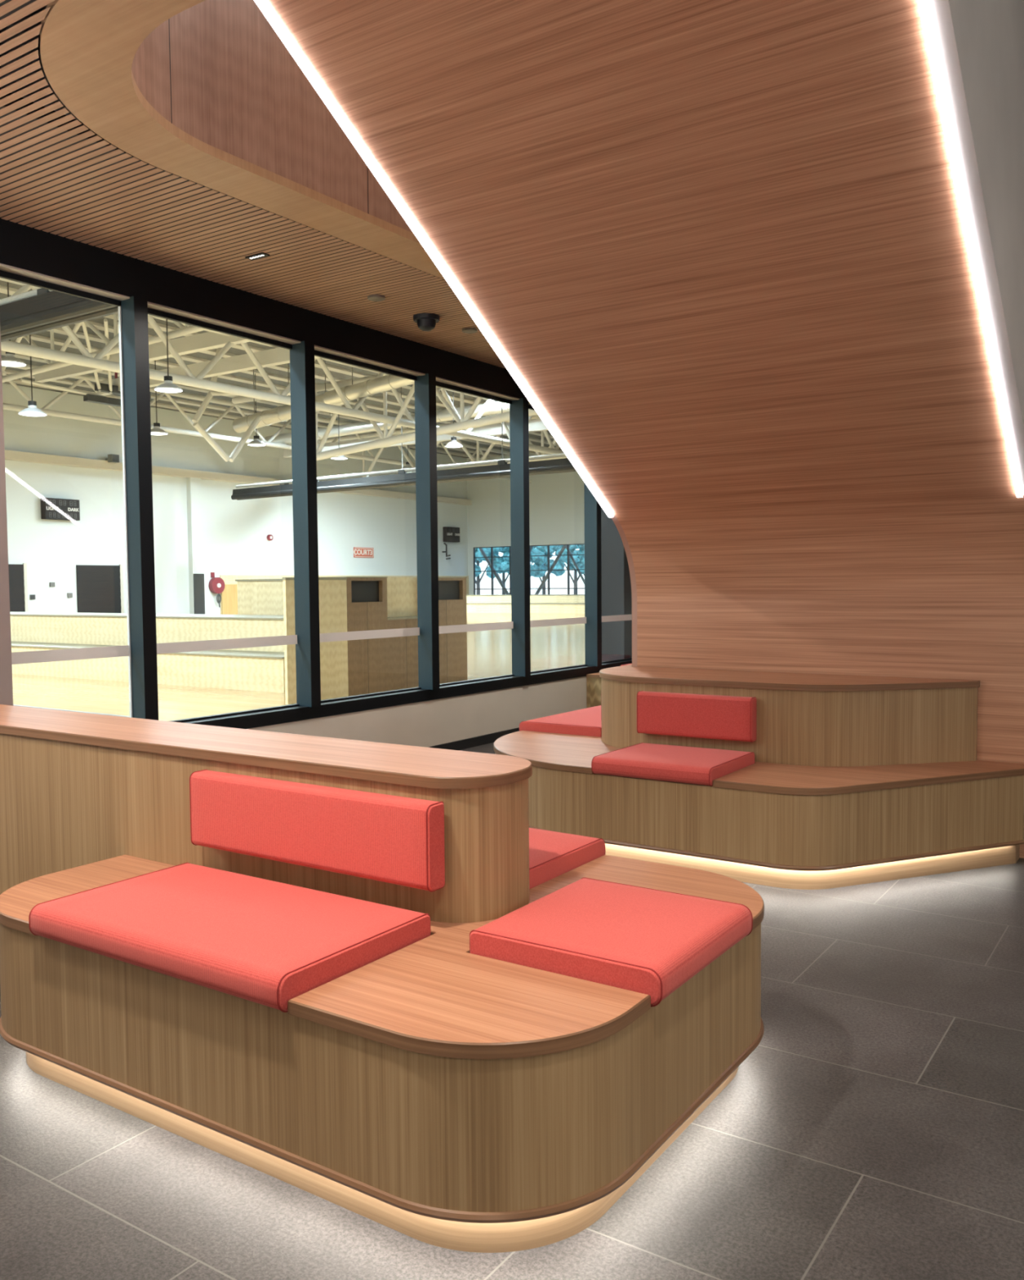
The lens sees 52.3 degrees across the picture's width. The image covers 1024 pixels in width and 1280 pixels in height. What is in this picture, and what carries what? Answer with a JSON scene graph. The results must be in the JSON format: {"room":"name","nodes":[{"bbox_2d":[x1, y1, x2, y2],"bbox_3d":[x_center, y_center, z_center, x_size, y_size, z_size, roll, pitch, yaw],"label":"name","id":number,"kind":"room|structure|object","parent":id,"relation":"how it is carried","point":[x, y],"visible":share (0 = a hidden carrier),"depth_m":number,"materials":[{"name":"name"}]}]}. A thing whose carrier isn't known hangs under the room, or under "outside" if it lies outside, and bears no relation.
{"room":"lobby seating area","nodes":[
{"label":"lobby seating area","id":0,"kind":"room"},
{"bbox_2d":[0,328,13,705],"bbox_3d":[-4.507,-0.440,2.343,0.205,2.470,6.925,2,4,34],"label":"wall pier","id":1,"kind":"object","parent":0,"point":[6,665],"depth_m":5.16,"materials":[{"name":"grey paint"}]},
{"bbox_2d":[0,5,80,121],"bbox_3d":[-2.030,-3.582,5.967,0.160,2.820,16.000,2,4,34],"label":"ceiling slats","id":2,"kind":"structure","parent":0,"point":[43,7],"depth_m":5.25,"materials":[{"name":"brown wood"}]},
{"bbox_2d":[0,217,527,399],"bbox_3d":[-1.998,-2.037,6.037,0.205,0.275,16.000,2,4,34],"label":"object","id":3,"kind":"structure","parent":2,"relation":"attached to","point":[25,247],"depth_m":6.25,"materials":[{"name":"black metal"}]},
{"bbox_2d":[0,263,531,405],"bbox_3d":[-0.506,-2.019,8.171,0.086,0.009,7.340,2,4,34],"label":"trim","id":4,"kind":"structure","parent":2,"relation":"attached to","point":[5,268],"depth_m":6.30,"materials":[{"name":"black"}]},
{"bbox_2d":[2,382,467,614],"bbox_3d":[-20.037,-5.085,38.414,0.200,9.070,62.000,2,4,34],"label":"wall","id":5,"kind":"structure","parent":0,"point":[235,532],"depth_m":46.34,"materials":[{"name":"white paint"}]},
{"bbox_2d":[8,563,28,612],"bbox_3d":[-19.326,-1.756,39.351,0.070,2.310,2.220,2,4,34],"label":"door","id":6,"kind":"structure","parent":5,"relation":"in","point":[18,586],"depth_m":39.96,"materials":[{"name":"black metal"}]},
{"bbox_2d":[40,497,79,520],"bbox_3d":[-17.825,-5.157,41.212,0.329,0.820,1.470,2,4,34],"label":"scoreboard","id":7,"kind":"object","parent":5,"relation":"attached to","point":[51,508],"visible":1,"depth_m":41.04,"materials":[{"name":"black plastic"}]},
{"bbox_2d":[75,564,124,613],"bbox_3d":[-16.923,-1.967,42.941,0.070,2.310,2.110,2,4,34],"label":"door","id":8,"kind":"structure","parent":5,"relation":"in","point":[100,588],"depth_m":42.91,"materials":[{"name":"black metal"}]},
{"bbox_2d":[105,453,119,462],"bbox_3d":[-16.480,-7.440,42.882,0.650,0.320,0.340,2,4,34],"label":"wall speaker","id":9,"kind":"object","parent":5,"relation":"attached to","point":[112,458],"visible":1,"depth_m":42.69,"materials":[{"name":"grey plastic"}]},
{"bbox_2d":[112,454,119,462],"bbox_3d":[-16.213,-7.433,42.704,0.009,0.280,0.300,2,4,34],"label":"grille","id":10,"kind":"object","parent":9,"relation":"attached to","point":[115,457],"depth_m":42.71,"materials":[{"name":"grey plastic"}]},
{"bbox_2d":[208,572,224,607],"bbox_3d":[-13.509,-2.299,47.823,0.310,1.602,0.735,2,4,34],"label":"hose reel","id":11,"kind":"object","parent":5,"relation":"attached to","point":[216,584],"visible":1,"depth_m":47.72,"materials":[{"name":"red metal"}]},
{"bbox_2d":[4,449,471,505],"bbox_3d":[-19.828,-6.901,38.161,0.350,0.320,61.990,2,4,34],"label":"beam","id":12,"kind":"structure","parent":5,"relation":"attached to","point":[9,455],"depth_m":45.86,"materials":[{"name":"beige paint"}]},
{"bbox_2d":[231,480,292,500],"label":"heater","id":13,"kind":"object","parent":5,"relation":"hanging from","point":[277,491],"depth_m":42.31,"materials":[{"name":"grey metal"}]},
{"bbox_2d":[219,574,468,614],"bbox_3d":[-8.069,-2.531,56.203,0.059,1.880,19.380,2,4,34],"label":"wall panel","id":14,"kind":"object","parent":5,"relation":"attached to","point":[228,579],"visible":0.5,"depth_m":50.46,"materials":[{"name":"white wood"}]},
{"bbox_2d":[353,546,373,557],"bbox_3d":[-7.995,-4.711,56.233,0.049,0.540,1.596,2,4,34],"label":"sign","id":15,"kind":"object","parent":5,"relation":"attached to","point":[357,552],"visible":1,"depth_m":56.20,"materials":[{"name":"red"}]},
{"bbox_2d":[316,443,415,493],"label":"heater","id":16,"kind":"object","parent":5,"relation":"hanging from","point":[402,478],"depth_m":39.18,"materials":[{"name":"grey metal"}]},
{"bbox_2d":[442,526,460,542],"bbox_3d":[-3.615,-6.305,62.444,0.329,0.880,1.309,2,4,34],"label":"scoreboard","id":17,"kind":"object","parent":5,"relation":"attached to","point":[449,534],"visible":1,"depth_m":62.15,"materials":[{"name":"black plastic"}]},
{"bbox_2d":[0,0,506,368],"bbox_3d":[2.140,-2.034,3.267,10.160,0.060,16.000,2,4,34],"label":"ceiling","id":18,"kind":"structure","parent":0,"point":[12,5],"depth_m":5.24,"materials":[{"name":"brown wood"}]},
{"bbox_2d":[244,252,269,260],"bbox_3d":[-1.393,-2.099,5.710,0.136,0.008,0.052,2,4,34],"label":"recessed light","id":19,"kind":"object","parent":18,"relation":"in","point":[262,255],"visible":1,"depth_m":5.70,"materials":[{"name":"black metal"}]},
{"bbox_2d":[367,294,385,302],"bbox_3d":[-0.850,-2.142,6.540,0.110,0.018,0.110,2,4,34],"label":"ceiling sensor","id":20,"kind":"object","parent":18,"relation":"attached to","point":[376,298],"visible":1,"depth_m":6.51,"materials":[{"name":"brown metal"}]},
{"bbox_2d":[413,312,439,331],"bbox_3d":[-0.576,-2.132,7.031,0.180,0.095,0.180,2,4,34],"label":"ceiling camera","id":21,"kind":"object","parent":18,"relation":"attached to","point":[425,322],"visible":1,"depth_m":6.98,"materials":[{"name":"black plastic"}]},
{"bbox_2d":[462,327,477,333],"bbox_3d":[-0.300,-2.192,7.397,0.110,0.018,0.110,2,4,34],"label":"ceiling sensor","id":22,"kind":"object","parent":18,"relation":"attached to","point":[468,330],"visible":1,"depth_m":7.37,"materials":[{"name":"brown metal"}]},
{"bbox_2d":[2,364,531,483],"bbox_3d":[-10.271,-8.915,43.700,0.199,1.589,40.800,2,4,34],"label":"roof truss","id":23,"kind":"object","parent":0,"point":[87,379],"visible":0.34,"depth_m":40.53,"materials":[{"name":"beige metal"}]},
{"bbox_2d":[283,418,548,457],"bbox_3d":[-0.839,-7.998,39.850,22.000,0.400,0.240,2,4,34],"label":"roof beam","id":24,"kind":"structure","parent":23,"relation":"attached to","point":[534,425],"depth_m":40.69,"materials":[{"name":"beige metal"}]},
{"bbox_2d":[131,0,413,233],"bbox_3d":[2.912,-3.640,6.375,4.797,2.835,9.827,2,4,34],"label":"wall","id":25,"kind":"structure","parent":0,"point":[219,72],"depth_m":4.56,"materials":[{"name":"brown wood"}]},
{"bbox_2d":[40,0,445,279],"bbox_3d":[2.773,-2.197,6.421,5.015,0.040,10.045,2,4,34],"label":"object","id":26,"kind":"structure","parent":25,"relation":"attached to","point":[88,48],"depth_m":4.08,"materials":[{"name":"brown wood"}]},
{"bbox_2d":[0,280,561,457],"bbox_3d":[-6.276,-9.297,28.955,33.000,0.100,62.000,2,4,34],"label":"roof trusses","id":27,"kind":"structure","parent":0,"point":[100,320],"depth_m":39.51,"materials":[{"name":"grey metal"}]},
{"bbox_2d":[1,351,26,367],"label":"pendant lamp","id":28,"kind":"object","parent":27,"relation":"hanging from","point":[10,359],"depth_m":23.91,"materials":[{"name":"grey metal"}]},
{"bbox_2d":[1,360,26,367],"bbox_3d":[-11.539,-6.335,24.021,0.640,0.034,0.634,2,4,34],"label":"diffuser","id":29,"kind":"object","parent":28,"relation":"attached to","point":[5,363],"depth_m":23.93,"materials":[{"name":"white plastic"}]},
{"bbox_2d":[17,290,46,417],"bbox_3d":[-12.151,-7.345,26.338,0.660,3.340,0.653,2,4,34],"label":"pendant lamp","id":30,"kind":"object","parent":27,"relation":"hanging from","point":[32,410],"visible":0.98,"depth_m":26.32,"materials":[{"name":"grey metal"}]},
{"bbox_2d":[18,412,46,416],"bbox_3d":[-12.137,-5.694,26.425,0.640,0.034,0.634,2,4,34],"label":"diffuser","id":31,"kind":"object","parent":30,"relation":"attached to","point":[27,414],"depth_m":26.30,"materials":[{"name":"white plastic"}]},
{"bbox_2d":[0,288,118,342],"bbox_3d":[-5.998,-7.023,16.855,16.000,3.149,0.607,2,4,34],"label":"air duct","id":32,"kind":"object","parent":27,"relation":"hanging from","point":[38,310],"visible":0.06,"depth_m":18.16,"materials":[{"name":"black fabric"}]},
{"bbox_2d":[151,342,168,435],"bbox_3d":[-11.246,-7.934,32.955,0.660,2.878,0.653,2,4,34],"label":"pendant lamp","id":33,"kind":"object","parent":27,"relation":"hanging from","point":[156,430],"visible":0.88,"depth_m":32.92,"materials":[{"name":"grey metal"}]},
{"bbox_2d":[154,319,182,392],"bbox_3d":[-8.293,-7.484,25.085,0.660,2.998,0.653,2,4,34],"label":"pendant lamp","id":34,"kind":"object","parent":27,"relation":"hanging from","point":[167,387],"visible":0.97,"depth_m":25.06,"materials":[{"name":"grey metal"}]},
{"bbox_2d":[154,387,182,392],"bbox_3d":[-8.280,-6.004,25.163,0.640,0.034,0.634,2,4,34],"label":"diffuser","id":35,"kind":"object","parent":34,"relation":"attached to","point":[158,389],"depth_m":25.05,"materials":[{"name":"white plastic"}]},
{"bbox_2d":[191,346,290,462],"bbox_3d":[-7.169,-7.508,32.265,4.096,3.774,3.515,2,4,34],"label":"steel bracing","id":36,"kind":"object","parent":27,"relation":"hanging from","point":[211,393],"visible":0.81,"depth_m":32.62,"materials":[{"name":"white metal"}]},
{"bbox_2d":[7,379,480,458],"bbox_3d":[-19.245,-9.551,37.622,0.380,0.080,62.000,2,4,34],"label":"beam","id":37,"kind":"structure","parent":27,"relation":"attached to","point":[15,381],"depth_m":45.45,"materials":[{"name":"grey metal"}]},
{"bbox_2d":[4,368,499,457],"bbox_3d":[-18.098,-9.521,36.855,0.380,0.080,62.000,2,4,34],"label":"beam","id":38,"kind":"structure","parent":27,"relation":"attached to","point":[6,371],"depth_m":43.63,"materials":[{"name":"grey metal"}]},
{"bbox_2d":[247,373,266,446],"bbox_3d":[-9.248,-8.328,37.681,0.660,2.626,0.653,2,4,34],"label":"pendant lamp","id":39,"kind":"object","parent":27,"relation":"hanging from","point":[256,442],"visible":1,"depth_m":37.62,"materials":[{"name":"grey metal"}]},
{"bbox_2d":[0,351,535,453],"bbox_3d":[-15.803,-9.460,35.323,0.380,0.080,62.000,2,4,34],"label":"roof beam","id":40,"kind":"structure","parent":27,"relation":"attached to","point":[3,353],"depth_m":43.18,"materials":[{"name":"grey metal"}]},
{"bbox_2d":[26,364,510,452],"bbox_3d":[-16.951,-9.491,36.089,0.380,0.080,62.000,2,4,34],"label":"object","id":41,"kind":"structure","parent":27,"relation":"attached to","point":[26,364],"depth_m":44.09,"materials":[{"name":"grey metal"}]},
{"bbox_2d":[0,284,537,419],"bbox_3d":[-10.067,-9.308,31.492,0.380,0.080,62.000,2,4,34],"label":"roof beam","id":42,"kind":"structure","parent":27,"relation":"attached to","point":[3,289],"depth_m":36.09,"materials":[{"name":"grey metal"}]},
{"bbox_2d":[75,320,492,416],"bbox_3d":[-11.214,-9.338,32.258,0.380,0.080,62.000,2,4,34],"label":"roof beam","id":43,"kind":"structure","parent":27,"relation":"attached to","point":[100,326],"depth_m":36.63,"materials":[{"name":"grey metal"}]},
{"bbox_2d":[22,333,557,445],"bbox_3d":[-13.509,-9.399,33.791,0.380,0.080,62.000,2,4,34],"label":"roof beam","id":44,"kind":"structure","parent":27,"relation":"attached to","point":[34,337],"depth_m":38.53,"materials":[{"name":"grey metal"}]},
{"bbox_2d":[232,360,349,432],"bbox_3d":[-7.576,-8.407,35.420,5.149,2.298,0.538,2,4,34],"label":"air duct","id":45,"kind":"object","parent":27,"relation":"hanging from","point":[241,424],"visible":0.49,"depth_m":35.80,"materials":[{"name":"white metal"}]},
{"bbox_2d":[46,327,554,439],"bbox_3d":[-12.361,-9.369,33.025,0.380,0.080,62.000,2,4,34],"label":"roof beam","id":46,"kind":"structure","parent":27,"relation":"attached to","point":[60,331],"depth_m":37.47,"materials":[{"name":"grey metal"}]},
{"bbox_2d":[330,414,347,459],"bbox_3d":[-6.740,-8.425,40.579,0.660,2.782,0.653,2,4,34],"label":"pendant lamp","id":47,"kind":"object","parent":27,"relation":"hanging from","point":[341,457],"visible":0.46,"depth_m":40.55,"materials":[{"name":"grey metal"}]},
{"bbox_2d":[323,367,414,404],"bbox_3d":[-3.214,-8.330,31.058,6.239,2.068,0.478,2,4,34],"label":"air duct","id":48,"kind":"object","parent":27,"relation":"hanging from","point":[386,383],"visible":0.36,"depth_m":31.69,"materials":[{"name":"white metal"}]},
{"bbox_2d":[264,396,509,444],"bbox_3d":[-1.404,-8.964,38.966,22.008,1.669,0.478,2,4,34],"label":"air duct","id":49,"kind":"object","parent":27,"relation":"hanging from","point":[442,415],"visible":0.32,"depth_m":41.63,"materials":[{"name":"white metal"}]},
{"bbox_2d":[400,427,412,469],"bbox_3d":[-4.788,-9.026,47.984,0.660,2.398,0.653,2,4,34],"label":"pendant lamp","id":50,"kind":"object","parent":27,"relation":"hanging from","point":[407,464],"visible":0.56,"depth_m":47.93,"materials":[{"name":"grey metal"}]},
{"bbox_2d":[444,391,462,448],"bbox_3d":[-2.119,-8.333,37.679,0.660,2.740,0.653,2,4,34],"label":"pendant lamp","id":51,"kind":"object","parent":27,"relation":"hanging from","point":[453,444],"visible":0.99,"depth_m":37.64,"materials":[{"name":"grey metal"}]},
{"bbox_2d":[436,422,510,483],"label":"heater","id":52,"kind":"object","parent":27,"relation":"hanging from","point":[500,468],"depth_m":36.40,"materials":[{"name":"grey metal"}]},
{"bbox_2d":[0,277,565,457],"bbox_3d":[-4.082,-7.779,33.202,0.238,1.719,38.740,2,4,34],"label":"roof truss","id":53,"kind":"object","parent":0,"point":[86,360],"visible":0.4,"depth_m":27.91,"materials":[{"name":"beige metal"}]},
{"bbox_2d":[1,313,207,382],"bbox_3d":[-9.809,-8.102,27.294,27.023,1.470,0.179,2,4,34],"label":"roof truss","id":54,"kind":"object","parent":53,"relation":"attached to","point":[188,329],"visible":0.22,"depth_m":28.60,"materials":[{"name":"beige metal"}]},
{"bbox_2d":[20,318,151,407],"bbox_3d":[-11.706,-8.226,31.305,3.650,1.748,4.438,2,4,34],"label":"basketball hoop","id":55,"kind":"object","parent":54,"relation":"hanging from","point":[100,387],"visible":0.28,"depth_m":32.21,"materials":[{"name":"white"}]},
{"bbox_2d":[34,331,253,382],"bbox_3d":[-10.426,-8.244,29.988,11.000,0.400,0.240,2,4,34],"label":"roof beam","id":56,"kind":"structure","parent":53,"relation":"attached to","point":[207,340],"depth_m":29.34,"materials":[{"name":"beige metal"}]},
{"bbox_2d":[96,347,319,395],"bbox_3d":[-9.174,-8.006,30.971,10.000,0.400,0.240,2,4,34],"label":"roof beam","id":57,"kind":"structure","parent":53,"relation":"attached to","point":[278,356],"depth_m":30.10,"materials":[{"name":"beige metal"}]},
{"bbox_2d":[231,375,537,460],"bbox_3d":[-3.167,-7.260,33.018,16.349,2.545,0.258,2,4,34],"label":"roof truss","id":58,"kind":"object","parent":53,"relation":"attached to","point":[462,424],"visible":0.48,"depth_m":33.52,"materials":[{"name":"beige metal"}]},
{"bbox_2d":[317,415,567,477],"bbox_3d":[0.986,-8.248,43.432,27.046,2.345,0.258,2,4,34],"label":"roof truss","id":59,"kind":"object","parent":53,"relation":"attached to","point":[375,434],"visible":0.13,"depth_m":46.98,"materials":[{"name":"beige metal"}]},
{"bbox_2d":[12,613,585,720],"bbox_3d":[-6.262,-0.142,29.484,32.840,0.100,62.000,2,4,34],"label":"floor","id":60,"kind":"structure","parent":0,"point":[489,652],"depth_m":14.08,"materials":[{"name":"beige wood"}]},
{"bbox_2d":[13,704,129,717],"bbox_3d":[-6.697,0.708,12.512,7.000,0.002,0.060,2,4,34],"label":"court line","id":61,"kind":"object","parent":60,"relation":"on","point":[13,704],"visible":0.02,"depth_m":11.21,"materials":[{"name":"white paint"}]},
{"bbox_2d":[9,611,284,693],"bbox_3d":[-6.719,0.050,16.488,10.520,0.897,1.740,2,4,34],"label":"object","id":62,"kind":"object","parent":60,"relation":"on","point":[258,668],"visible":0.44,"depth_m":14.75,"materials":[{"name":"brown wood"}]},
{"bbox_2d":[186,477,204,613],"bbox_3d":[-14.161,-4.141,46.765,0.340,6.200,0.600,2,4,34],"label":"column","id":63,"kind":"structure","parent":60,"relation":"on","point":[193,485],"depth_m":46.62,"materials":[{"name":"white paint"}]},
{"bbox_2d":[221,584,237,614],"bbox_3d":[-13.002,-1.877,48.725,0.050,1.450,1.380,2,4,34],"label":"wall panel","id":64,"kind":"object","parent":60,"relation":"on","point":[229,594],"visible":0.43,"depth_m":48.51,"materials":[{"name":"beige wood"}]},
{"bbox_2d":[235,578,283,615],"bbox_3d":[-2.627,-0.213,15.734,3.090,1.430,1.220,2,4,34],"label":"bleachers","id":65,"kind":"object","parent":60,"relation":"on","point":[255,596],"visible":0.14,"depth_m":15.78,"materials":[{"name":"brown wood"}]},
{"bbox_2d":[282,577,348,704],"bbox_3d":[-2.243,-0.011,11.986,0.050,1.415,0.987,2,4,34],"label":"end panel","id":66,"kind":"object","parent":60,"relation":"on","point":[331,590],"visible":0.57,"depth_m":12.11,"materials":[{"name":"brown wood"}]},
{"bbox_2d":[334,576,388,696],"bbox_3d":[-2.004,-0.065,12.873,0.610,1.425,0.750,2,4,34],"label":"cabinet","id":67,"kind":"object","parent":60,"relation":"on","point":[366,596],"visible":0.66,"depth_m":12.72,"materials":[{"name":"brown wood"}]},
{"bbox_2d":[386,577,418,690],"bbox_3d":[-1.438,-0.095,13.390,0.235,1.420,0.736,2,4,34],"label":"wall panel","id":68,"kind":"object","parent":60,"relation":"on","point":[402,592],"depth_m":13.33,"materials":[{"name":"brown wood"}]},
{"bbox_2d":[438,577,466,684],"bbox_3d":[-1.126,-0.142,14.185,0.610,1.425,0.930,2,4,34],"label":"cabinet","id":69,"kind":"object","parent":60,"relation":"on","point":[452,608],"visible":0.3,"depth_m":14.16,"materials":[{"name":"brown wood"}]},
{"bbox_2d":[466,594,584,613],"bbox_3d":[5.079,-1.595,46.264,23.000,0.830,2.640,2,4,34],"label":"bleachers","id":70,"kind":"object","parent":60,"relation":"on","point":[483,603],"visible":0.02,"depth_m":48.46,"materials":[{"name":"brown wood"}]},
{"bbox_2d":[600,506,631,662],"bbox_3d":[1.327,-0.906,11.902,0.450,3.150,1.080,2,4,34],"label":"window pane","id":71,"kind":"object","parent":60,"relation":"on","point":[616,596],"visible":0.14,"depth_m":11.42,"materials":[{"name":"glass"}]},
{"bbox_2d":[248,675,586,746],"bbox_3d":[-1.973,0.749,6.184,0.205,0.355,16.000,2,4,34],"label":"wall","id":72,"kind":"structure","parent":0,"point":[428,723],"depth_m":8.21,"materials":[{"name":"beige paint"}]},
{"bbox_2d":[0,270,158,719],"bbox_3d":[-2.297,-0.671,5.527,0.137,2.392,0.839,2,4,34],"label":"window","id":73,"kind":"structure","parent":72,"relation":"in","point":[140,650],"depth_m":5.79,"materials":[{"name":"black metal"}]},
{"bbox_2d":[147,307,320,722],"bbox_3d":[-1.698,-0.724,6.423,0.137,2.392,1.272,2,4,34],"label":"window","id":74,"kind":"structure","parent":72,"relation":"in","point":[306,639],"depth_m":6.86,"materials":[{"name":"black metal"}]},
{"bbox_2d":[314,350,439,702],"bbox_3d":[-0.976,-0.787,7.501,0.137,2.392,1.263,2,4,34],"label":"window","id":75,"kind":"structure","parent":72,"relation":"in","point":[427,631],"depth_m":7.94,"materials":[{"name":"black metal"}]},
{"bbox_2d":[168,657,631,728],"bbox_3d":[-0.530,0.402,8.327,0.209,0.083,7.345,2,4,34],"label":"sill","id":76,"kind":"structure","parent":72,"relation":"on","point":[261,718],"depth_m":7.59,"materials":[{"name":"black metal"}]},
{"bbox_2d":[427,727,519,750],"bbox_3d":[-1.965,0.964,6.191,0.221,0.075,16.000,2,4,34],"label":"baseboard","id":77,"kind":"structure","parent":72,"relation":"attached to","point":[492,737],"depth_m":8.47,"materials":[{"name":"black"}]},
{"bbox_2d":[435,381,530,686],"bbox_3d":[-0.254,-0.851,8.579,0.137,2.392,1.258,2,4,34],"label":"window","id":78,"kind":"structure","parent":72,"relation":"in","point":[519,624],"depth_m":9.02,"materials":[{"name":"black metal"}]},
{"bbox_2d":[528,404,601,673],"bbox_3d":[0.465,-0.914,9.654,0.137,2.392,1.239,2,4,34],"label":"window","id":79,"kind":"structure","parent":72,"relation":"in","point":[592,620],"depth_m":10.11,"materials":[{"name":"black metal"}]},
{"bbox_2d":[601,613,631,663],"bbox_3d":[1.148,-0.976,10.776,0.024,2.380,1.280,2,4,34],"label":"window","id":80,"kind":"structure","parent":72,"relation":"in","point":[620,617],"depth_m":10.68,"materials":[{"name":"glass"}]},
{"bbox_2d":[0,742,1023,1279],"bbox_3d":[2.234,1.163,3.392,10.000,0.100,16.000,2,4,34],"label":"floor","id":81,"kind":"structure","parent":0,"point":[873,1129],"depth_m":2.36,"materials":[{"name":"tile"}]},
{"bbox_2d":[0,704,764,1252],"bbox_3d":[-1.220,0.724,3.509,3.987,0.826,1.386,2,4,34],"label":"bench","id":82,"kind":"object","parent":81,"relation":"on","point":[432,1091],"visible":0.78,"depth_m":2.37,"materials":[{"name":"brown wood"}]},
{"bbox_2d":[28,862,430,1012],"bbox_3d":[-0.717,0.715,2.622,0.906,0.088,0.511,2,4,34],"label":"seat cushion","id":83,"kind":"object","parent":82,"relation":"on","point":[268,943],"visible":0.95,"depth_m":2.49,"materials":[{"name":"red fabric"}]},
{"bbox_2d":[189,768,444,892],"bbox_3d":[-0.560,0.508,2.859,0.897,0.221,0.072,2,4,34],"label":"cushion","id":84,"kind":"object","parent":82,"relation":"on","point":[398,840],"visible":1,"depth_m":2.78,"materials":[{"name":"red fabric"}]},
{"bbox_2d":[528,827,605,888],"bbox_3d":[-0.204,0.670,3.392,0.901,0.088,0.476,2,4,34],"label":"seat cushion","id":85,"kind":"object","parent":82,"relation":"on","point":[552,854],"visible":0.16,"depth_m":3.19,"materials":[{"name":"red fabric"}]},
{"bbox_2d":[469,877,752,1006],"bbox_3d":[0.251,0.712,2.533,0.498,0.088,0.529,2,4,34],"label":"seat cushion","id":86,"kind":"object","parent":82,"relation":"on","point":[649,941],"visible":0.9,"depth_m":2.42,"materials":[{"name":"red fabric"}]},
{"bbox_2d":[586,672,600,707],"bbox_3d":[1.603,0.514,10.557,0.845,0.450,1.945,2,4,34],"label":"bench","id":87,"kind":"object","parent":81,"relation":"on","point":[593,681],"visible":0.11,"depth_m":9.94,"materials":[{"name":"brown wood"}]},
{"bbox_2d":[253,0,1023,857],"bbox_3d":[0.595,-1.840,3.890,2.122,5.873,3.902,2,4,34],"label":"wood wall","id":88,"kind":"structure","parent":81,"relation":"on","point":[754,268],"depth_m":4.04,"materials":[{"name":"brown wood"}]},
{"bbox_2d":[493,664,1023,889],"bbox_3d":[1.335,0.583,5.672,2.684,0.833,2.359,2,4,34],"label":"bench","id":89,"kind":"object","parent":81,"relation":"on","point":[851,780],"visible":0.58,"depth_m":4.79,"materials":[{"name":"brown wood"}]},
{"bbox_2d":[519,705,601,737],"bbox_3d":[0.539,0.503,6.433,0.559,0.088,0.964,2,4,34],"label":"seat cushion","id":90,"kind":"object","parent":89,"relation":"on","point":[584,722],"visible":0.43,"depth_m":6.12,"materials":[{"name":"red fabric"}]},
{"bbox_2d":[591,742,754,786],"bbox_3d":[0.765,0.580,4.935,0.596,0.088,0.541,2,4,34],"label":"seat cushion","id":91,"kind":"object","parent":89,"relation":"on","point":[656,762],"visible":0.87,"depth_m":4.79,"materials":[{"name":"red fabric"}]},
{"bbox_2d":[636,690,755,742],"bbox_3d":[0.902,0.374,5.148,0.610,0.214,0.071,2,4,34],"label":"cushion","id":92,"kind":"object","parent":89,"relation":"on","point":[728,717],"visible":1,"depth_m":5.11,"materials":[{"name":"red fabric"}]},
{"bbox_2d":[466,449,584,595],"bbox_3d":[11.043,-6.236,55.011,33.000,9.070,0.200,2,4,34],"label":"wall","id":93,"kind":"structure","parent":0,"point":[556,500],"depth_m":61.34,"materials":[{"name":"white paint"}]},
{"bbox_2d":[473,546,533,595],"bbox_3d":[-0.497,-4.143,63.087,4.195,3.115,0.820,2,4,34],"label":"window","id":94,"kind":"structure","parent":93,"relation":"in","point":[492,571],"depth_m":63.33,"materials":[{"name":"grey metal"}]},
{"bbox_2d":[528,453,577,475],"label":"air duct","id":95,"kind":"object","parent":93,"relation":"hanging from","point":[557,465],"depth_m":34.72,"materials":[{"name":"black metal"}]},
{"bbox_2d":[529,543,584,594],"bbox_3d":[2.849,-4.054,60.853,4.195,3.115,0.820,2,4,34],"label":"window","id":96,"kind":"structure","parent":93,"relation":"in","point":[565,546],"depth_m":60.97,"materials":[{"name":"grey metal"}]},
{"label":"outside","id":97,"kind":"structure","parent":0,"visible":0},
{"bbox_3d":[29.874,-3.140,89.635,110.000,0.100,77.700,2,4,34],"label":"ground","id":98,"kind":"structure","parent":97,"visible":0},
{"bbox_2d":[475,547,502,595],"bbox_3d":[-2.752,-5.867,85.915,3.489,6.313,3.704,2,4,34],"label":"tree","id":99,"kind":"object","parent":98,"relation":"on","point":[496,564],"visible":0.24,"depth_m":85.58,"materials":[{"name":"teal plant"}]},
{"bbox_2d":[482,546,509,594],"bbox_3d":[-0.834,-6.397,93.035,3.403,6.585,3.629,2,4,34],"label":"tree","id":100,"kind":"object","parent":98,"relation":"on","point":[505,550],"visible":0.15,"depth_m":92.28,"materials":[{"name":"teal plant"}]},
{"bbox_2d":[499,546,546,577],"bbox_3d":[0.813,-5.845,83.633,3.646,6.446,3.654,2,4,34],"label":"tree","id":101,"kind":"object","parent":98,"relation":"on","point":[538,562],"visible":0.22,"depth_m":83.09,"materials":[{"name":"teal plant"}]},
{"bbox_2d":[529,545,564,594],"bbox_3d":[2.733,-6.152,90.589,3.901,6.292,3.629,2,4,34],"label":"tree","id":102,"kind":"object","parent":98,"relation":"on","point":[553,548],"visible":0.14,"depth_m":89.79,"materials":[{"name":"teal plant"}]},
{"bbox_2d":[549,544,584,594],"bbox_3d":[4.954,-5.715,80.671,3.853,6.427,3.245,2,4,34],"label":"tree","id":103,"kind":"object","parent":98,"relation":"on","point":[579,559],"visible":0.31,"depth_m":80.35,"materials":[{"name":"teal plant"}]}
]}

